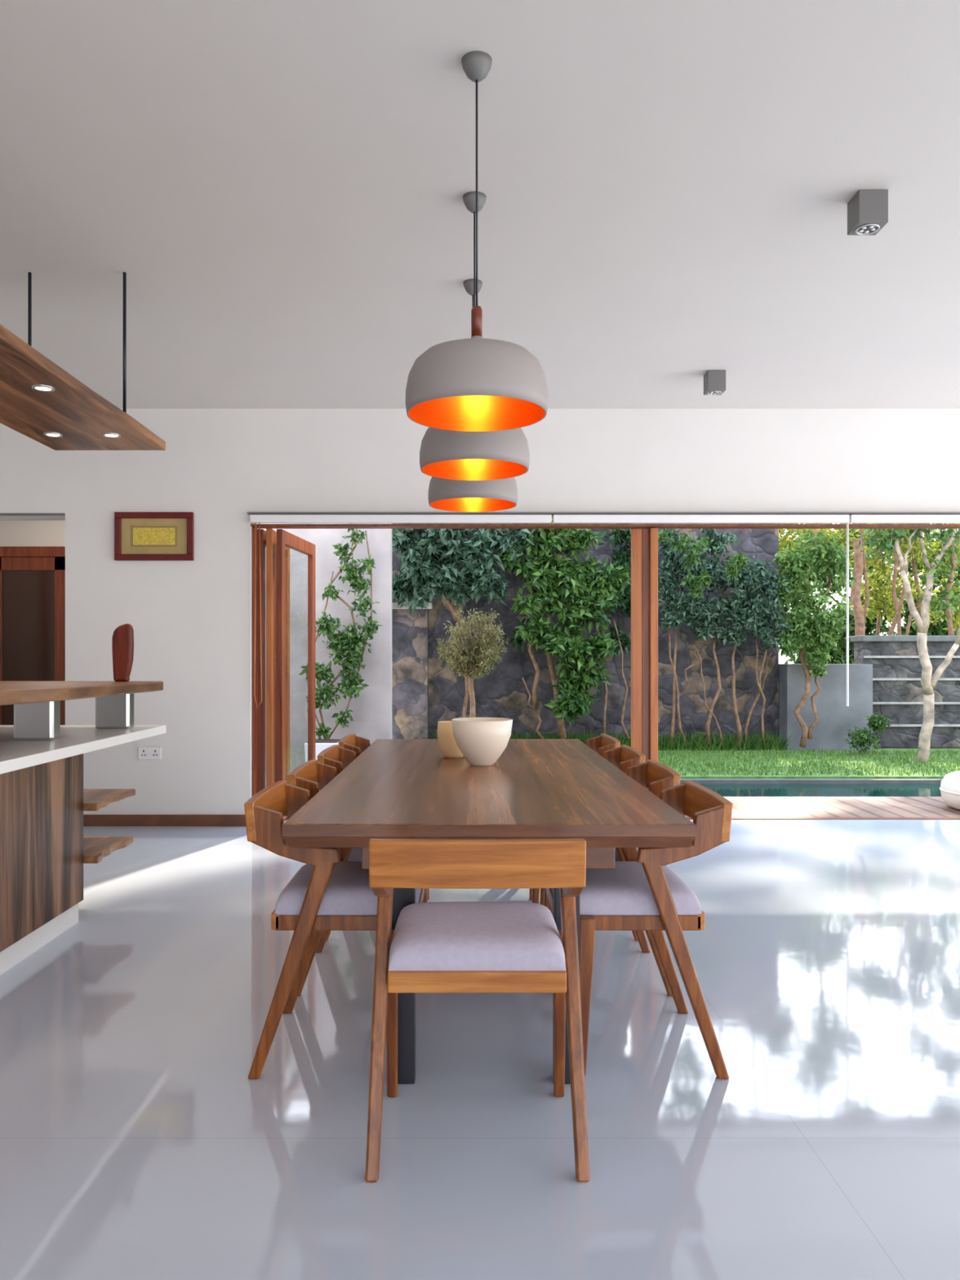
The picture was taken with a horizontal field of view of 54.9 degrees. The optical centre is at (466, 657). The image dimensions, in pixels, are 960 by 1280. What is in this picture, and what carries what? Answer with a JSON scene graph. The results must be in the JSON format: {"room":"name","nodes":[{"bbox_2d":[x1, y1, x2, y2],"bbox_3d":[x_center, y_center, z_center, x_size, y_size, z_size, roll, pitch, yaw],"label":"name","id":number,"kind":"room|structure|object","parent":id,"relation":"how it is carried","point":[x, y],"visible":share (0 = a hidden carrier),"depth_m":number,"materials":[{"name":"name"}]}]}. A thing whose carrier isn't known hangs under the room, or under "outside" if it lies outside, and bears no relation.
{"room":"dining room","nodes":[
{"label":"dining room","id":0,"kind":"room"},
{"bbox_2d":[0,520,65,546],"bbox_3d":[-3.450,-0.058,7.635,2.300,2.515,1.630,0,0,0],"label":"wall","id":1,"kind":"structure","parent":0,"point":[12,533],"depth_m":8.30,"materials":[{"name":"paint"}]},
{"bbox_2d":[2,570,54,724],"bbox_3d":[-3.905,0.100,8.242,0.490,1.800,0.015,0,0,0],"label":"door","id":2,"kind":"structure","parent":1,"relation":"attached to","point":[28,596],"depth_m":8.23,"materials":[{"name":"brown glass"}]},
{"bbox_2d":[0,546,65,724],"bbox_3d":[-3.905,0.105,8.250,0.890,2.190,0.100,0,0,0],"label":"frame","id":3,"kind":"object","parent":1,"relation":"attached to","point":[11,557],"visible":0.22,"depth_m":8.22,"materials":[{"name":"brown wood"}]},
{"bbox_2d":[257,523,391,769],"bbox_3d":[-2.215,-0.595,10.125,2.770,3.610,0.250,0,0,0],"label":"wall","id":4,"kind":"structure","parent":0,"point":[371,714],"depth_m":10.00,"materials":[{"name":"paint"}]},
{"bbox_2d":[0,0,959,408],"bbox_3d":[0.700,-1.880,0.775,12.000,0.200,12.150,0,0,0],"label":"ceiling","id":5,"kind":"structure","parent":0,"point":[277,188],"depth_m":3.56,"materials":[{"name":"paint"}]},
{"bbox_2d":[0,271,165,450],"bbox_3d":[-1.834,-1.421,3.178,0.582,0.718,3.155,0,0,0],"label":"hanging light fixture","id":6,"kind":"object","parent":5,"relation":"hanging from","point":[40,400],"visible":1,"depth_m":4.01,"materials":[{"name":"brown wood"}]},
{"bbox_2d":[427,279,517,511],"bbox_3d":[0.028,-1.252,4.385,0.425,1.055,0.425,0,0,0],"label":"pendant lamp","id":7,"kind":"object","parent":5,"relation":"hanging from","point":[448,495],"visible":0.52,"depth_m":4.28,"materials":[{"name":"grey metal"}]},
{"bbox_2d":[419,191,529,480],"bbox_3d":[0.029,-1.252,3.570,0.425,1.055,0.425,0,0,0],"label":"pendant lamp","id":8,"kind":"object","parent":5,"relation":"hanging from","point":[443,454],"visible":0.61,"depth_m":3.46,"materials":[{"name":"grey metal"}]},
{"bbox_2d":[405,50,548,431],"bbox_3d":[0.029,-1.252,2.755,0.425,1.055,0.425,0,0,0],"label":"pendant lamp","id":9,"kind":"object","parent":5,"relation":"hanging from","point":[477,383],"visible":1,"depth_m":2.64,"materials":[{"name":"grey metal"}]},
{"bbox_2d":[703,369,725,395],"bbox_3d":[1.545,-1.715,5.765,0.112,0.129,0.112,0,0,0],"label":"ceiling spotlight","id":10,"kind":"object","parent":5,"relation":"attached to","point":[714,380],"depth_m":5.71,"materials":[{"name":"grey metal"}]},
{"bbox_2d":[847,189,888,235],"bbox_3d":[1.545,-1.715,3.565,0.112,0.129,0.112,0,0,0],"label":"ceiling spotlight","id":11,"kind":"object","parent":5,"relation":"attached to","point":[868,210],"depth_m":3.51,"materials":[{"name":"grey metal"}]},
{"bbox_2d":[0,819,959,1279],"bbox_3d":[0.700,1.275,0.960,11.400,0.150,11.920,0,0,0],"label":"floor","id":12,"kind":"structure","parent":0,"point":[137,1141],"depth_m":2.54,"materials":[{"name":"white tile"}]},
{"bbox_2d":[0,680,165,975],"bbox_3d":[-2.146,0.655,2.825,1.408,1.090,3.750,0,0,0],"label":"kitchen island","id":13,"kind":"object","parent":12,"relation":"on","point":[44,849],"visible":1,"depth_m":3.78,"materials":[{"name":"brown wood"}]},
{"bbox_2d":[0,680,163,705],"bbox_3d":[-1.903,0.133,3.310,0.921,0.045,2.220,0,0,0],"label":"bar shelf","id":14,"kind":"object","parent":13,"relation":"attached to","point":[11,692],"depth_m":3.61,"materials":[{"name":"brown wood"}]},
{"bbox_2d":[0,724,165,773],"bbox_3d":[-2.165,0.350,2.750,1.370,0.040,3.600,0,0,0],"label":"island countertop","id":15,"kind":"structure","parent":13,"relation":"on","point":[74,740],"depth_m":3.64,"materials":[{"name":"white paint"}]},
{"bbox_2d":[83,835,133,863],"bbox_3d":[-1.998,0.922,4.460,0.625,0.035,0.479,0,0,0],"label":"open shelf","id":16,"kind":"object","parent":13,"relation":"attached to","point":[95,848],"depth_m":4.48,"materials":[{"name":"brown wood"}]},
{"bbox_2d":[83,788,135,810],"bbox_3d":[-1.998,0.682,4.460,0.627,0.035,0.479,0,0,0],"label":"open shelf","id":17,"kind":"object","parent":13,"relation":"attached to","point":[94,799],"depth_m":4.49,"materials":[{"name":"brown wood"}]},
{"bbox_2d":[111,623,133,681],"bbox_3d":[-1.600,-0.025,4.300,0.094,0.270,0.044,0,0,0],"label":"wooden sculpture","id":18,"kind":"object","parent":13,"relation":"on","point":[122,638],"visible":1,"depth_m":4.28,"materials":[{"name":"red wood"}]},
{"bbox_2d":[288,759,361,995],"bbox_3d":[-0.395,0.807,3.530,0.507,0.785,0.515,0,0,0],"label":"dining chair","id":19,"kind":"object","parent":12,"relation":"on","point":[312,775],"visible":0.14,"depth_m":3.48,"materials":[{"name":"brown wood"}]},
{"bbox_2d":[347,847,361,861],"bbox_3d":[-0.352,0.705,3.530,0.410,0.079,0.428,0,0,0],"label":"seat cushion","id":20,"kind":"object","parent":19,"relation":"on","point":[355,855],"depth_m":3.32,"materials":[{"name":"fabric"}]},
{"bbox_2d":[244,780,424,1079],"bbox_3d":[-0.395,0.807,2.885,0.507,0.785,0.515,0,0,0],"label":"dining chair","id":21,"kind":"object","parent":12,"relation":"on","point":[329,892],"visible":0.59,"depth_m":2.67,"materials":[{"name":"brown wood"}]},
{"bbox_2d":[274,861,421,915],"bbox_3d":[-0.352,0.705,2.885,0.410,0.079,0.428,0,0,0],"label":"seat cushion","id":22,"kind":"object","parent":21,"relation":"on","point":[348,891],"depth_m":2.69,"materials":[{"name":"fabric"}]},
{"bbox_2d":[317,744,427,940],"bbox_3d":[-0.395,0.807,4.175,0.507,0.785,0.515,0,0,0],"label":"dining chair","id":23,"kind":"object","parent":12,"relation":"on","point":[335,756],"visible":0.12,"depth_m":4.31,"materials":[{"name":"brown wood"}]},
{"bbox_2d":[337,733,429,899],"bbox_3d":[-0.395,0.807,4.820,0.507,0.785,0.515,0,0,0],"label":"dining chair","id":24,"kind":"object","parent":12,"relation":"on","point":[353,742],"visible":0.12,"depth_m":4.92,"materials":[{"name":"brown wood"}]},
{"bbox_2d":[364,838,589,1182],"bbox_3d":[0.024,0.807,2.342,0.515,0.785,0.507,0,0,0],"label":"dining chair","id":25,"kind":"object","parent":12,"relation":"on","point":[433,947],"visible":1,"depth_m":2.18,"materials":[{"name":"brown wood"}]},
{"bbox_2d":[388,902,565,971],"bbox_3d":[0.024,0.705,2.385,0.428,0.079,0.410,0,0,0],"label":"seat cushion","id":26,"kind":"object","parent":25,"relation":"on","point":[427,936],"depth_m":2.23,"materials":[{"name":"fabric"}]},
{"bbox_2d":[282,738,696,1084],"bbox_3d":[0.061,0.830,3.897,1.146,0.740,2.686,0,0,0],"label":"dining table","id":27,"kind":"object","parent":12,"relation":"on","point":[395,788],"visible":0.7,"depth_m":2.84,"materials":[{"name":"brown wood"}]},
{"bbox_2d":[436,720,463,758],"bbox_3d":[-0.060,0.378,4.270,0.156,0.165,0.156,0,0,0],"label":"bowl","id":28,"kind":"object","parent":27,"relation":"on","point":[449,748],"visible":0.54,"depth_m":4.21,"materials":[{"name":"brown ceramic"}]},
{"bbox_2d":[451,717,512,766],"bbox_3d":[0.065,0.361,3.970,0.264,0.197,0.264,0,0,0],"label":"serving bowl","id":29,"kind":"object","parent":27,"relation":"on","point":[482,741],"visible":1,"depth_m":3.88,"materials":[{"name":"beige ceramic"}]},
{"bbox_2d":[528,733,620,899],"bbox_3d":[0.518,0.807,4.820,0.507,0.785,0.515,0,0,0],"label":"dining chair","id":30,"kind":"object","parent":12,"relation":"on","point":[602,743],"visible":0.12,"depth_m":4.90,"materials":[{"name":"brown wood"}]},
{"bbox_2d":[532,744,645,940],"bbox_3d":[0.518,0.807,4.175,0.507,0.785,0.515,0,0,0],"label":"dining chair","id":31,"kind":"object","parent":12,"relation":"on","point":[624,757],"visible":0.1,"depth_m":4.29,"materials":[{"name":"brown wood"}]},
{"bbox_2d":[543,759,680,995],"bbox_3d":[0.518,0.807,3.530,0.507,0.785,0.515,0,0,0],"label":"dining chair","id":32,"kind":"object","parent":12,"relation":"on","point":[654,775],"visible":0.16,"depth_m":3.55,"materials":[{"name":"brown wood"}]},
{"bbox_2d":[614,847,638,861],"bbox_3d":[0.475,0.705,3.530,0.410,0.079,0.428,0,0,0],"label":"seat cushion","id":33,"kind":"object","parent":32,"relation":"on","point":[617,858],"depth_m":3.32,"materials":[{"name":"fabric"}]},
{"bbox_2d":[546,780,733,1079],"bbox_3d":[0.518,0.807,2.885,0.507,0.785,0.515,0,0,0],"label":"dining chair","id":34,"kind":"object","parent":12,"relation":"on","point":[642,892],"visible":0.66,"depth_m":2.67,"materials":[{"name":"brown wood"}]},
{"bbox_2d":[551,861,702,915],"bbox_3d":[0.475,0.705,2.885,0.410,0.079,0.428,0,0,0],"label":"seat cushion","id":35,"kind":"object","parent":34,"relation":"on","point":[625,889],"depth_m":2.69,"materials":[{"name":"fabric"}]},
{"bbox_2d":[631,527,657,761],"bbox_3d":[1.284,0.133,6.687,0.199,2.135,0.085,0,0,18],"label":"door frame","id":36,"kind":"structure","parent":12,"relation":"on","point":[636,533],"depth_m":6.67,"materials":[{"name":"brown wood"}]},
{"bbox_2d":[0,408,959,814],"bbox_3d":[0.700,-0.290,6.710,11.800,2.980,0.220,0,0,0],"label":"wall","id":37,"kind":"structure","parent":0,"point":[190,621],"depth_m":6.60,"materials":[{"name":"paint"}]},
{"bbox_2d":[0,513,65,515],"bbox_3d":[-3.610,-1.024,6.596,1.480,0.018,0.007,0,0,0],"label":"trim","id":38,"kind":"structure","parent":37,"relation":"attached to","point":[1,514],"depth_m":6.59,"materials":[{"name":"grey metal"}]},
{"bbox_2d":[137,746,161,759],"bbox_3d":[-2.262,0.679,6.590,0.163,0.088,0.016,0,0,0],"label":"wall socket","id":39,"kind":"object","parent":37,"relation":"attached to","point":[144,753],"visible":1,"depth_m":6.58,"materials":[{"name":"white paint"}]},
{"bbox_2d":[114,511,194,560],"bbox_3d":[-2.227,-0.866,6.581,0.560,0.344,0.032,0,0,0],"label":"framed picture","id":40,"kind":"object","parent":37,"relation":"attached to","point":[138,535],"visible":1,"depth_m":6.58,"materials":[{"name":"brown wood"}]},
{"bbox_2d":[83,814,245,826],"bbox_3d":[-2.208,1.159,6.593,1.325,0.082,0.015,0,0,0],"label":"baseboard","id":41,"kind":"structure","parent":37,"relation":"attached to","point":[88,820],"depth_m":6.58,"materials":[{"name":"brown wood"}]},
{"bbox_2d":[251,527,257,796],"bbox_3d":[-1.530,0.133,6.675,0.029,2.135,0.090,0,0,0],"label":"door frame","id":42,"kind":"structure","parent":37,"relation":"attached to","point":[254,710],"depth_m":6.63,"materials":[{"name":"brown wood"}]},
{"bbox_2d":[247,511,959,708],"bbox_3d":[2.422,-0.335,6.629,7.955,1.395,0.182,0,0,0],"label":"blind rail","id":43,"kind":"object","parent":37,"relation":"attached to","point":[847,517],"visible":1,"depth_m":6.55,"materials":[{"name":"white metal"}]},
{"bbox_2d":[257,528,276,791],"bbox_3d":[-1.495,0.122,7.000,0.045,2.115,0.600,0,0,1],"label":"leaf","id":44,"kind":"object","parent":43,"relation":"attached to","point":[261,708],"visible":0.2,"depth_m":6.70,"materials":[{"name":"brown wood"}]},
{"bbox_2d":[266,528,289,786],"bbox_3d":[-1.425,0.122,6.990,0.046,2.115,0.620,0,0,1],"label":"leaf","id":45,"kind":"object","parent":43,"relation":"attached to","point":[271,535],"visible":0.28,"depth_m":6.68,"materials":[{"name":"brown wood"}]},
{"bbox_2d":[276,528,315,819],"bbox_3d":[-1.315,0.122,7.160,0.045,2.115,0.924,0,0,6],"label":"leaf","id":46,"kind":"object","parent":43,"relation":"attached to","point":[285,539],"visible":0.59,"depth_m":6.77,"materials":[{"name":"brown wood"}]},
{"bbox_2d":[284,817,959,819],"bbox_3d":[2.328,1.197,6.893,7.745,0.006,0.065,0,0,0],"label":"trim","id":47,"kind":"structure","parent":37,"relation":"attached to","point":[287,818],"depth_m":6.88,"materials":[{"name":"brown wood"}]},
{"bbox_2d":[642,528,649,790],"bbox_3d":[1.291,0.133,6.715,0.053,2.135,0.090,0,0,0],"label":"stile","id":48,"kind":"object","parent":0,"point":[646,531],"depth_m":6.67,"materials":[{"name":"brown wood"}]},
{"label":"outside","id":49,"kind":"structure","parent":0,"visible":0},
{"bbox_2d":[877,747,959,748],"bbox_3d":[5.000,1.385,26.150,38.000,0.330,27.700,0,0,0],"label":"ground","id":50,"kind":"structure","parent":49,"point":[877,748],"depth_m":12.50,"materials":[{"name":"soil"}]},
{"bbox_2d":[391,523,778,742],"bbox_3d":[0.975,-0.640,12.450,6.350,3.720,0.300,0,0,0],"label":"wall","id":51,"kind":"structure","parent":50,"relation":"on","point":[502,693],"depth_m":12.30,"materials":[{"name":"grey stone"}]},
{"bbox_2d":[461,523,658,657],"bbox_3d":[0.595,-1.112,11.949,3.820,2.226,0.661,0,0,0],"label":"ivy creeper","id":52,"kind":"object","parent":51,"relation":"attached to","point":[620,536],"visible":0.28,"depth_m":11.94,"materials":[{"name":"green plant"}]},
{"bbox_2d":[804,523,933,635],"bbox_3d":[3.197,-4.305,15.042,13.533,11.101,4.236,0,0,-4],"label":"tree","id":53,"kind":"object","parent":50,"relation":"on","point":[910,616],"visible":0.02,"depth_m":15.08,"materials":[{"name":"brown plant"}]},
{"bbox_2d":[778,523,959,635],"bbox_3d":[7.420,-0.756,15.979,4.411,4.347,2.219,0,0,0],"label":"tree","id":54,"kind":"object","parent":50,"relation":"on","point":[856,558],"visible":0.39,"depth_m":16.36,"materials":[{"name":"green plant"}]},
{"bbox_2d":[778,523,959,663],"bbox_3d":[9.709,-1.617,22.093,8.423,5.573,2.564,0,0,1],"label":"tree","id":55,"kind":"object","parent":50,"relation":"on","point":[838,654],"visible":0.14,"depth_m":21.77,"materials":[{"name":"green plant"}]},
{"bbox_2d":[850,635,959,747],"bbox_3d":[9.640,0.450,12.540,8.720,1.500,0.400,0,0,0],"label":"wall","id":56,"kind":"structure","parent":50,"relation":"on","point":[898,695],"depth_m":12.40,"materials":[{"name":"stone"}]},
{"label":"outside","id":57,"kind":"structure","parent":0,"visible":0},
{"bbox_2d":[265,769,319,791],"bbox_3d":[-3.350,1.305,9.015,5.300,0.190,1.950,0,0,0],"label":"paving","id":58,"kind":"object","parent":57,"point":[265,770],"visible":0.02,"depth_m":9.48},
{"bbox_2d":[298,523,382,762],"bbox_3d":[-1.329,-0.116,9.713,0.898,2.652,0.465,0,0,0],"label":"climbing plant","id":59,"kind":"object","parent":58,"relation":"on","point":[350,641],"visible":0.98,"depth_m":9.71,"materials":[{"name":"green plant"}]},
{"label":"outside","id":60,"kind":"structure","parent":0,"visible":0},
{"bbox_2d":[684,796,959,817],"bbox_3d":[4.350,1.278,7.480,13.300,0.145,1.100,0,0,0],"label":"deck","id":61,"kind":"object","parent":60,"point":[743,806],"visible":0.02,"depth_m":7.47,"materials":[{"name":"beige wood"}]},
{"bbox_2d":[939,770,959,809],"bbox_3d":[4.200,1.055,7.320,0.814,0.298,0.814,0,0,0],"label":"pouf","id":62,"kind":"object","parent":61,"relation":"on","point":[949,788],"visible":1,"depth_m":7.29,"materials":[{"name":"white fabric"}]},
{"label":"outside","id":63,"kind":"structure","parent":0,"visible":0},
{"bbox_2d":[428,728,959,778],"bbox_3d":[7.655,1.210,10.812,16.690,0.580,2.935,0,0,0],"label":"lawn","id":64,"kind":"structure","parent":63,"point":[695,759],"depth_m":10.74,"materials":[{"name":"green plant"}]},
{"bbox_2d":[391,602,433,738],"bbox_3d":[-0.760,0.250,11.850,0.640,1.900,0.400,0,0,0],"label":"stone panel","id":65,"kind":"object","parent":64,"relation":"on","point":[410,633],"visible":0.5,"depth_m":11.70,"materials":[{"name":"grey stone"}]},
{"bbox_2d":[391,523,534,717],"bbox_3d":[-0.147,-0.446,11.609,2.023,2.866,0.796,0,0,0],"label":"tree","id":66,"kind":"object","parent":64,"relation":"on","point":[427,553],"visible":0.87,"depth_m":11.45,"materials":[{"name":"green plant"}]},
{"bbox_2d":[433,604,507,717],"bbox_3d":[0.084,0.277,10.978,0.921,1.858,0.784,0,0,-7],"label":"tree","id":67,"kind":"object","parent":64,"relation":"on","point":[473,664],"visible":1,"depth_m":10.88,"materials":[{"name":"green plant"}]},
{"bbox_2d":[492,520,631,739],"bbox_3d":[1.204,-0.397,11.595,1.799,2.900,0.787,0,0,0],"label":"tree","id":68,"kind":"object","parent":64,"relation":"on","point":[551,585],"visible":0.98,"depth_m":11.52,"materials":[{"name":"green plant"}]},
{"bbox_2d":[656,523,795,656],"bbox_3d":[3.134,-0.831,11.241,1.753,1.644,0.426,0,0,0],"label":"climbing shrub","id":69,"kind":"object","parent":64,"relation":"on","point":[738,561],"visible":0.98,"depth_m":11.23,"materials":[{"name":"green plant"}]},
{"bbox_2d":[657,523,795,746],"bbox_3d":[3.233,-0.286,11.715,2.029,2.889,0.713,0,0,-4],"label":"trees","id":70,"kind":"object","parent":64,"relation":"on","point":[749,580],"visible":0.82,"depth_m":11.65,"materials":[{"name":"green plant"}]},
{"bbox_2d":[768,529,856,747],"bbox_3d":[4.376,-0.246,11.706,1.188,2.777,0.605,0,0,0],"label":"tree","id":71,"kind":"object","parent":64,"relation":"on","point":[820,626],"visible":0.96,"depth_m":11.64,"materials":[{"name":"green plant"}]},
{"bbox_2d":[778,663,872,750],"bbox_3d":[4.715,0.640,12.175,1.110,1.120,0.350,0,0,0],"label":"block","id":72,"kind":"object","parent":64,"relation":"on","point":[836,718],"depth_m":12.00,"materials":[{"name":"grey concrete"}]},
{"bbox_2d":[843,725,879,752],"bbox_3d":[4.886,1.005,11.396,0.416,0.330,0.411,0,0,33],"label":"shrub","id":73,"kind":"object","parent":64,"relation":"on","point":[861,739],"visible":1,"depth_m":11.36,"materials":[{"name":"green plant"}]},
{"bbox_2d":[864,712,890,734],"bbox_3d":[5.064,0.814,11.404,0.287,0.288,0.280,0,0,44],"label":"shrub","id":74,"kind":"object","parent":64,"relation":"on","point":[874,723],"visible":1,"depth_m":11.36,"materials":[{"name":"green plant"}]},
{"bbox_2d":[857,523,959,763],"bbox_3d":[5.285,-0.231,10.606,1.737,2.995,0.671,0,0,0],"label":"frangipani tree","id":75,"kind":"object","parent":64,"relation":"on","point":[927,682],"visible":0.87,"depth_m":10.57,"materials":[{"name":"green plant"}]},
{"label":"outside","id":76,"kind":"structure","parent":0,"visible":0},
{"bbox_2d":[680,778,942,796],"bbox_3d":[6.660,1.410,8.690,14.680,0.380,1.300,0,0,0],"label":"swimming pool","id":77,"kind":"object","parent":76,"point":[723,787],"visible":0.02,"depth_m":9.00,"materials":[{"name":"teal liquid"}]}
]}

